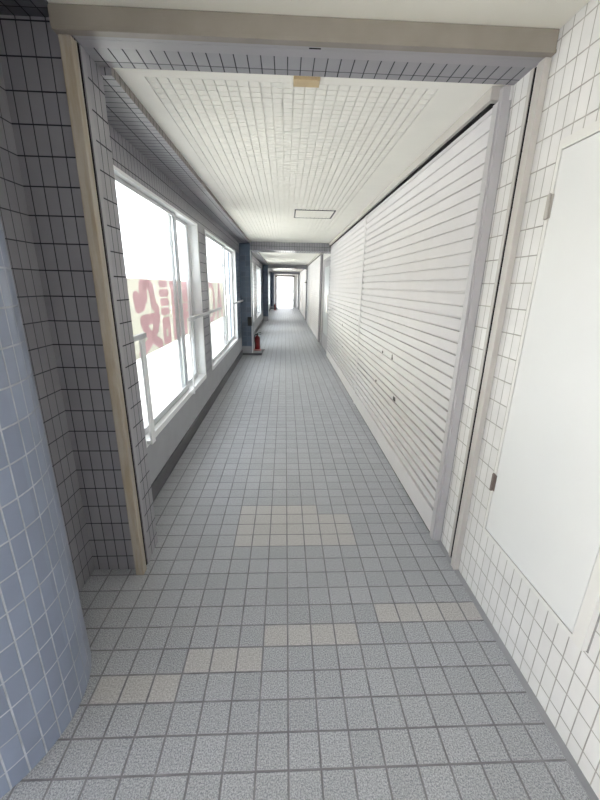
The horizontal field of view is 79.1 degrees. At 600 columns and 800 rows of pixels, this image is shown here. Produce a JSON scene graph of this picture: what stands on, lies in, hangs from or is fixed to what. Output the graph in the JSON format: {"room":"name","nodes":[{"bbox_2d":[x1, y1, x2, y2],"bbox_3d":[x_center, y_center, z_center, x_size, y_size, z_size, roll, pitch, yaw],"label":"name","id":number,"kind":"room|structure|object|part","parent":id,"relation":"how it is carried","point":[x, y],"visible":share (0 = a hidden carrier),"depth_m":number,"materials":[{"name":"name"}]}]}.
{"room":"shopping arcade corridor","nodes":[
{"label":"shopping arcade corridor","id":0,"kind":"room"},
{"bbox_2d":[0,64,94,592],"bbox_3d":[-1.178,-0.122,1.302,0.257,2.295,0.547,0,17,-2],"label":"wall","id":1,"kind":"structure","parent":0,"point":[14,215],"depth_m":1.47,"materials":[{"name":"grey tile"}]},
{"bbox_2d":[242,344,253,352],"bbox_3d":[-1.263,-1.137,8.037,0.450,0.190,0.500,0,17,-2],"label":"wall","id":2,"kind":"structure","parent":0,"point":[246,349],"depth_m":7.80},
{"bbox_2d":[147,336,241,484],"bbox_3d":[-1.184,-0.265,4.908,0.120,0.405,5.994,0,17,-2],"label":"wall","id":3,"kind":"structure","parent":2,"relation":"attached to","point":[168,439],"depth_m":3.33,"materials":[{"name":"grey paint"}]},
{"bbox_2d":[151,350,242,500],"bbox_3d":[-1.121,-0.126,4.954,0.012,0.115,5.994,0,17,-2],"label":"baseboard","id":4,"kind":"structure","parent":2,"relation":"attached to","point":[158,483],"depth_m":3.36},
{"bbox_2d":[227,243,253,345],"bbox_3d":[-1.241,-2.311,7.668,0.450,2.270,0.500,0,17,-2],"label":"column","id":5,"kind":"structure","parent":2,"relation":"on","point":[246,283],"depth_m":7.48,"materials":[{"name":"blue tile"}]},
{"bbox_2d":[248,317,251,325],"bbox_3d":[-1.051,-1.646,7.601,0.082,0.180,0.039,0,17,-2],"label":"box","id":6,"kind":"object","parent":5,"relation":"attached to","point":[249,318],"visible":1,"depth_m":7.58,"materials":[{"name":"black plastic"}]},
{"bbox_2d":[250,250,252,352],"bbox_3d":[-1.007,-1.999,7.519,0.012,2.063,0.014,0,17,-2],"label":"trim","id":7,"kind":"structure","parent":2,"relation":"attached to","point":[250,250],"depth_m":7.47,"materials":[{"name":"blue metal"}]},
{"bbox_2d":[254,312,262,330],"bbox_3d":[-1.466,-2.427,11.767,0.120,0.405,7.400,0,17,-2],"label":"sill","id":8,"kind":"structure","parent":2,"relation":"attached to","point":[258,320],"depth_m":12.58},
{"bbox_2d":[254,318,263,334],"bbox_3d":[-1.402,-2.288,11.813,0.012,0.115,7.400,0,17,-2],"label":"baseboard","id":9,"kind":"structure","parent":2,"relation":"attached to","point":[261,322],"depth_m":12.47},
{"bbox_2d":[252,256,262,320],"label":"window","id":10,"kind":"structure","parent":0,"point":[258,276],"depth_m":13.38,"materials":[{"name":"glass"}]},
{"bbox_2d":[252,263,253,317],"bbox_3d":[-1.354,-2.796,9.556,0.110,1.630,2.000,0,17,-2],"label":"window","id":11,"kind":"structure","parent":10,"relation":"attached to","point":[252,263],"depth_m":10.53,"materials":[{"name":"white metal"}]},
{"bbox_3d":[-1.456,-3.629,12.157,0.020,1.563,0.994,0,17,-2],"label":"sash","id":12,"kind":"part","parent":10,"relation":"part of","materials":[{"name":"grey metal"}]},
{"bbox_3d":[-1.522,-3.907,13.036,0.020,1.563,1.014,0,17,-2],"label":"sash","id":13,"kind":"part","parent":10,"relation":"part of","materials":[{"name":"grey metal"}]},
{"bbox_2d":[252,252,267,264],"bbox_3d":[-1.298,-4.468,11.130,0.308,0.234,7.400,0,17,-2],"label":"bulkhead","id":14,"kind":"object","parent":10,"relation":"attached to","point":[257,255],"visible":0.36,"depth_m":11.11,"materials":[{"name":"grey tile"}]},
{"bbox_2d":[0,15,532,569],"bbox_3d":[-0.067,-0.304,1.675,1.993,2.460,0.190,0,17,-2],"label":"wall","id":15,"kind":"structure","parent":0,"point":[30,55],"depth_m":1.43,"materials":[{"name":"grey tile"}]},
{"bbox_2d":[108,123,241,443],"bbox_3d":[-1.134,-1.438,4.540,0.176,2.055,5.994,0,17,-2],"label":"wall window","id":16,"kind":"structure","parent":15,"relation":"in","point":[125,156],"depth_m":2.99,"materials":[{"name":"grey metal"}]},
{"bbox_3d":[-0.981,-0.019,2.189,0.056,0.725,0.360,0,17,-2],"label":"guard rail","id":17,"kind":"part","parent":16,"relation":"part of","materials":[{"name":"white metal"}]},
{"bbox_2d":[113,165,206,446],"bbox_3d":[-1.086,-0.736,3.018,0.111,1.630,2.040,0,17,-2],"label":"window","id":18,"kind":"structure","parent":16,"relation":"attached to","point":[162,418],"depth_m":3.41,"materials":[{"name":"white metal"}]},
{"bbox_3d":[-1.133,-0.919,3.557,0.020,1.563,0.580,0,17,-2],"label":"sash","id":19,"kind":"part","parent":18,"relation":"part of","materials":[{"name":"grey metal"}]},
{"bbox_3d":[-1.167,-1.020,3.877,0.020,1.563,0.154,0,17,-2],"label":"sash","id":20,"kind":"part","parent":18,"relation":"part of","materials":[{"name":"white metal"}]},
{"bbox_2d":[100,67,249,242],"bbox_3d":[-1.016,-2.303,4.264,0.308,0.234,6.010,0,17,-2],"label":"bulkhead","id":21,"kind":"object","parent":16,"relation":"attached to","point":[126,114],"visible":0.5,"depth_m":2.16,"materials":[{"name":"grey tile"}]},
{"bbox_3d":[-1.021,-0.393,3.426,0.014,0.694,0.014,0,17,-2],"label":"post","id":22,"kind":"part","parent":16,"relation":"part of","materials":[{"name":"white metal"}]},
{"bbox_3d":[-1.065,-0.661,4.223,0.056,0.725,1.710,0,17,-2],"label":"guard rail","id":23,"kind":"part","parent":16,"relation":"part of","materials":[{"name":"white metal"}]},
{"bbox_2d":[204,229,237,369],"bbox_3d":[-1.191,-1.547,5.592,0.110,1.630,2.620,0,17,-2],"label":"window","id":24,"kind":"structure","parent":16,"relation":"attached to","point":[229,343],"depth_m":5.96,"materials":[{"name":"white metal"}]},
{"bbox_3d":[-1.168,-1.418,5.143,0.020,1.563,1.614,0,17,-2],"label":"sash","id":25,"kind":"part","parent":24,"relation":"part of","materials":[{"name":"grey metal"}]},
{"bbox_3d":[-1.246,-1.789,6.318,0.020,1.563,1.014,0,17,-2],"label":"sash","id":26,"kind":"part","parent":24,"relation":"part of","materials":[{"name":"grey metal"}]},
{"bbox_2d":[274,274,274,304],"bbox_3d":[-1.921,-7.357,23.992,0.430,2.460,1.700,0,17,-2],"label":"wall","id":27,"kind":"structure","parent":0,"point":[274,274],"depth_m":24.70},
{"bbox_2d":[275,274,296,307],"bbox_3d":[-1.024,-7.637,24.938,2.400,2.460,0.200,0,17,-2],"label":"wall","id":28,"kind":"structure","parent":0,"point":[295,277],"depth_m":24.86,"materials":[{"name":"white tile"}]},
{"bbox_2d":[275,275,294,307],"bbox_3d":[-1.032,-7.423,24.873,1.340,2.090,0.049,0,17,-2],"label":"door","id":29,"kind":"structure","parent":28,"relation":"in","point":[276,276],"depth_m":24.73,"materials":[{"name":"white metal"}]},
{"bbox_2d":[272,269,301,271],"bbox_3d":[-0.638,-6.812,18.813,1.643,0.050,7.600,0,17,-2],"label":"ceiling","id":30,"kind":"structure","parent":0,"point":[276,270],"depth_m":20.55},
{"bbox_3d":[0.139,-6.762,18.881,0.080,0.057,7.540,0,17,-2],"label":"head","id":31,"kind":"object","parent":30,"relation":"attached to","visible":0},
{"bbox_2d":[299,271,302,313],"bbox_3d":[0.071,-6.178,20.789,0.051,2.204,4.070,0,17,-2],"label":"roller shutter","id":32,"kind":"object","parent":31,"relation":"attached to","point":[301,273],"visible":0.86,"depth_m":20.16,"materials":[{"name":"white metal"}]},
{"bbox_2d":[302,269,307,319],"bbox_3d":[0.215,-5.054,17.224,0.055,2.204,3.350,0,17,-2],"label":"roller shutter","id":33,"kind":"object","parent":31,"relation":"attached to","point":[304,299],"visible":0.98,"depth_m":16.85,"materials":[{"name":"white metal"}]},
{"bbox_2d":[302,269,305,314],"bbox_3d":[0.202,-5.145,17.248,0.017,2.044,3.250,0,17,-2],"label":"curtain","id":34,"kind":"object","parent":33,"relation":"hanging from","point":[304,271],"depth_m":17.01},
{"bbox_3d":[0.278,-4.566,15.675,0.055,2.204,0.099,0,17,-2],"label":"guide rail","id":35,"kind":"part","parent":33,"relation":"part of","materials":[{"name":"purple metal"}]},
{"bbox_2d":[274,271,299,274],"bbox_3d":[-0.725,-8.025,22.676,1.800,0.352,0.500,0,17,-2],"label":"beam","id":36,"kind":"structure","parent":0,"point":[275,272],"depth_m":22.47,"materials":[{"name":"grey tile"}]},
{"bbox_2d":[268,264,307,268],"bbox_3d":[-0.408,-5.592,14.957,1.800,0.352,0.500,0,17,-2],"label":"beam","id":37,"kind":"structure","parent":0,"point":[270,266],"depth_m":14.75,"materials":[{"name":"grey tile"}]},
{"bbox_2d":[259,252,317,264],"bbox_3d":[-0.325,-4.409,11.189,1.643,0.050,7.400,0,17,-2],"label":"ceiling","id":38,"kind":"structure","parent":0,"point":[270,257],"depth_m":11.27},
{"bbox_2d":[307,254,322,265],"bbox_3d":[0.422,-4.586,11.977,0.080,0.057,5.830,0,17,-2],"label":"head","id":39,"kind":"object","parent":38,"relation":"attached to","point":[317,255],"visible":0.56,"depth_m":10.87},
{"bbox_2d":[306,263,311,326],"bbox_3d":[0.357,-3.974,13.799,0.051,2.204,2.540,0,17,-2],"label":"roller shutter","id":40,"kind":"object","parent":39,"relation":"attached to","point":[309,275],"visible":0.88,"depth_m":13.52,"materials":[{"name":"white metal"}]},
{"bbox_2d":[250,241,330,253],"bbox_3d":[-0.100,-3.219,7.428,1.800,0.352,0.500,0,17,-2],"label":"beam","id":41,"kind":"structure","parent":0,"point":[276,247],"depth_m":7.22,"materials":[{"name":"grey tile"}]},
{"bbox_2d":[0,307,589,799],"bbox_3d":[-1.435,-2.151,11.568,4.203,0.001,28.947,0,17,-2],"label":"floor","id":42,"kind":"structure","parent":0,"point":[294,627],"depth_m":1.53,"materials":[{"name":"tile"}]},
{"bbox_2d":[0,217,90,797],"bbox_3d":[-1.127,-0.018,0.934,0.720,2.320,0.720,0,17,-2],"label":"column","id":43,"kind":"structure","parent":42,"relation":"on","point":[45,653],"depth_m":1.06,"materials":[{"name":"blue tile"}]},
{"bbox_2d":[71,35,157,556],"bbox_3d":[-0.952,-0.313,1.649,0.295,2.460,0.206,0,17,-2],"label":"wall pier","id":44,"kind":"object","parent":42,"relation":"on","point":[96,85],"visible":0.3,"depth_m":1.63,"materials":[{"name":"grey tile"}]},
{"bbox_2d":[243,348,262,354],"bbox_3d":[-1.092,-1.083,8.117,0.500,0.045,0.632,0,17,-2],"label":"kerb","id":45,"kind":"object","parent":42,"relation":"on","point":[261,351],"visible":0.43,"depth_m":7.83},
{"bbox_3d":[-0.914,-1.135,8.167,0.258,0.030,0.176,0,17,-2],"label":"stand","id":46,"kind":"object","parent":45,"relation":"on","visible":0},
{"bbox_2d":[254,332,260,348],"bbox_3d":[-0.954,-1.326,8.103,0.162,0.378,0.126,-6,19,-21],"label":"fire extinguisher","id":47,"kind":"object","parent":46,"relation":"on","point":[256,338],"visible":1,"depth_m":8.06,"materials":[{"name":"red metal"}]},
{"bbox_2d":[47,3,559,574],"bbox_3d":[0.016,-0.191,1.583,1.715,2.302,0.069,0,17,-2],"label":"frame","id":48,"kind":"object","parent":42,"relation":"on","point":[80,21],"visible":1,"depth_m":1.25,"materials":[{"name":"beige metal"}]},
{"bbox_3d":[-0.809,-0.164,1.566,0.041,2.231,0.042,0,17,-2],"label":"post","id":49,"kind":"part","parent":48,"relation":"part of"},
{"bbox_3d":[0.056,-1.242,1.276,1.664,0.006,0.024,0,17,-2],"label":"head plate","id":50,"kind":"part","parent":48,"relation":"part of","materials":[{"name":"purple metal"}]},
{"bbox_3d":[0.859,-0.155,1.637,0.026,2.231,0.042,0,17,-2],"label":"post","id":51,"kind":"part","parent":48,"relation":"part of","materials":[{"name":"metal"}]},
{"bbox_2d":[310,255,322,341],"bbox_3d":[0.468,-3.109,11.054,0.055,2.204,3.200,0,17,-2],"label":"roller shutter","id":52,"kind":"object","parent":42,"relation":"on","point":[316,285],"visible":1,"depth_m":10.44,"materials":[{"name":"white metal"}]},
{"bbox_2d":[310,256,319,334],"bbox_3d":[0.455,-3.200,11.077,0.017,2.044,3.100,0,17,-2],"label":"curtain","id":53,"kind":"object","parent":52,"relation":"hanging from","point":[316,263],"depth_m":10.82,"materials":[{"name":"white fabric"}]},
{"bbox_3d":[0.528,-2.643,9.576,0.055,2.204,0.099,0,17,-2],"label":"guide rail","id":54,"kind":"part","parent":52,"relation":"part of","materials":[{"name":"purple metal"}]},
{"bbox_2d":[354,85,510,540],"bbox_3d":[0.788,-0.625,3.098,0.046,2.249,2.642,0,17,-2],"label":"roller shutter","id":55,"kind":"object","parent":42,"relation":"on","point":[426,244],"visible":1,"depth_m":2.31,"materials":[{"name":"white metal"}]},
{"bbox_3d":[0.839,-0.236,1.865,0.046,2.249,0.056,0,17,-2],"label":"guide rail","id":56,"kind":"part","parent":55,"relation":"part of","materials":[{"name":"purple metal"}]},
{"bbox_2d":[0,0,589,28],"bbox_3d":[-0.634,-0.688,-0.767,3.260,0.044,4.200,0,17,-2],"label":"ceiling","id":57,"kind":"structure","parent":0,"point":[555,14],"depth_m":1.18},
{"bbox_2d":[297,275,299,308],"bbox_3d":[-0.038,-7.346,24.073,0.300,2.460,1.700,0,17,-2],"label":"wall","id":58,"kind":"structure","parent":0,"point":[298,276],"depth_m":23.38,"materials":[{"name":"white tile"}]},
{"bbox_2d":[114,68,507,242],"bbox_3d":[-0.044,-2.244,4.320,1.643,0.050,6.015,0,17,-2],"label":"ceiling","id":59,"kind":"structure","parent":0,"point":[267,148],"depth_m":2.06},
{"bbox_2d":[293,76,319,87],"bbox_3d":[0.027,-1.328,1.515,0.109,0.013,0.060,0,17,-2],"label":"ceiling plate","id":60,"kind":"object","parent":59,"relation":"attached to","point":[298,81],"visible":0.85,"depth_m":1.50,"materials":[{"name":"beige plastic"}]},
{"bbox_2d":[294,209,335,218],"bbox_3d":[0.165,-2.215,4.329,0.466,0.010,0.498,0,17,-2],"label":"ceiling hatch","id":61,"kind":"object","parent":59,"relation":"attached to","point":[319,214],"visible":0.99,"depth_m":4.31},
{"bbox_2d":[320,0,599,799],"bbox_3d":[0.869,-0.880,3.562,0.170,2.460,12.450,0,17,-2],"label":"wall","id":62,"kind":"structure","parent":0,"point":[565,679],"depth_m":1.40,"materials":[{"name":"white tile"}]},
{"bbox_2d":[321,256,330,350],"bbox_3d":[0.584,-2.217,8.480,0.061,2.050,1.410,0,17,-2],"label":"door","id":63,"kind":"structure","parent":62,"relation":"in","point":[326,267],"depth_m":8.54,"materials":[{"name":"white metal"}]},
{"bbox_3d":[0.607,-2.293,8.457,0.006,1.529,1.009,0,17,-2],"label":"pane","id":64,"kind":"part","parent":63,"relation":"part of","materials":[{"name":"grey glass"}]},
{"bbox_2d":[326,215,366,402],"bbox_3d":[0.679,-1.504,5.962,0.051,2.204,3.345,0,17,-2],"label":"roller shutter","id":65,"kind":"object","parent":62,"relation":"attached to","point":[347,259],"visible":0.98,"depth_m":5.34,"materials":[{"name":"white metal"}]},
{"bbox_3d":[0.744,-1.012,4.401,0.049,2.204,0.069,0,17,-2],"label":"guide rail","id":66,"kind":"part","parent":65,"relation":"part of","materials":[{"name":"white metal"}]},
{"bbox_2d":[329,86,501,245],"bbox_3d":[0.734,-2.192,4.383,0.080,0.057,5.966,0,17,-2],"label":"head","id":67,"kind":"object","parent":62,"relation":"attached to","point":[490,98],"visible":0.65,"depth_m":2.08},
{"bbox_2d":[437,541,598,799],"bbox_3d":[0.919,1.502,0.084,0.030,0.004,4.386,0,17,-2],"label":"trim","id":68,"kind":"structure","parent":62,"relation":"attached to","point":[571,761],"depth_m":1.35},
{"bbox_2d":[483,119,599,652],"bbox_3d":[0.875,-0.046,1.170,0.034,1.546,0.595,0,17,-2],"label":"door","id":69,"kind":"structure","parent":62,"relation":"in","point":[543,510],"depth_m":1.20,"materials":[{"name":"white metal"}]},
{"bbox_3d":[-1.572,-3.511,15.565,0.450,0.190,0.500,0,17,-2],"label":"wall","id":70,"kind":"structure","parent":0,"visible":0},
{"bbox_2d":[257,265,268,315],"bbox_3d":[-1.550,-4.684,15.197,0.450,2.270,0.500,0,17,-2],"label":"column","id":71,"kind":"structure","parent":70,"relation":"on","point":[265,267],"depth_m":15.04,"materials":[{"name":"blue tile"}]},
{"bbox_3d":[-1.889,-5.944,23.285,0.450,0.190,0.500,0,17,-2],"label":"wall","id":72,"kind":"structure","parent":0,"visible":0},
{"bbox_2d":[270,272,273,305],"bbox_3d":[-1.866,-7.117,22.916,0.450,2.270,0.500,0,17,-2],"label":"column","id":73,"kind":"structure","parent":72,"relation":"on","point":[271,273],"depth_m":22.69,"materials":[{"name":"blue tile"}]},
{"label":"outside","id":74,"kind":"structure","parent":0,"visible":0},
{"bbox_2d":[136,292,292,419],"bbox_3d":[-1.007,-5.914,24.327,120.000,0.140,130.000,0,17,-2],"label":"ground","id":75,"kind":"structure","parent":74,"point":[163,363],"depth_m":7.41,"materials":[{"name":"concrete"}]},
{"bbox_2d":[127,278,224,359],"bbox_3d":[-1.255,-0.537,4.239,0.029,1.644,4.600,0,17,-2],"label":"banner","id":76,"kind":"object","parent":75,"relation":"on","point":[152,307],"visible":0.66,"depth_m":3.05,"materials":[{"name":"beige fabric"}]}
]}

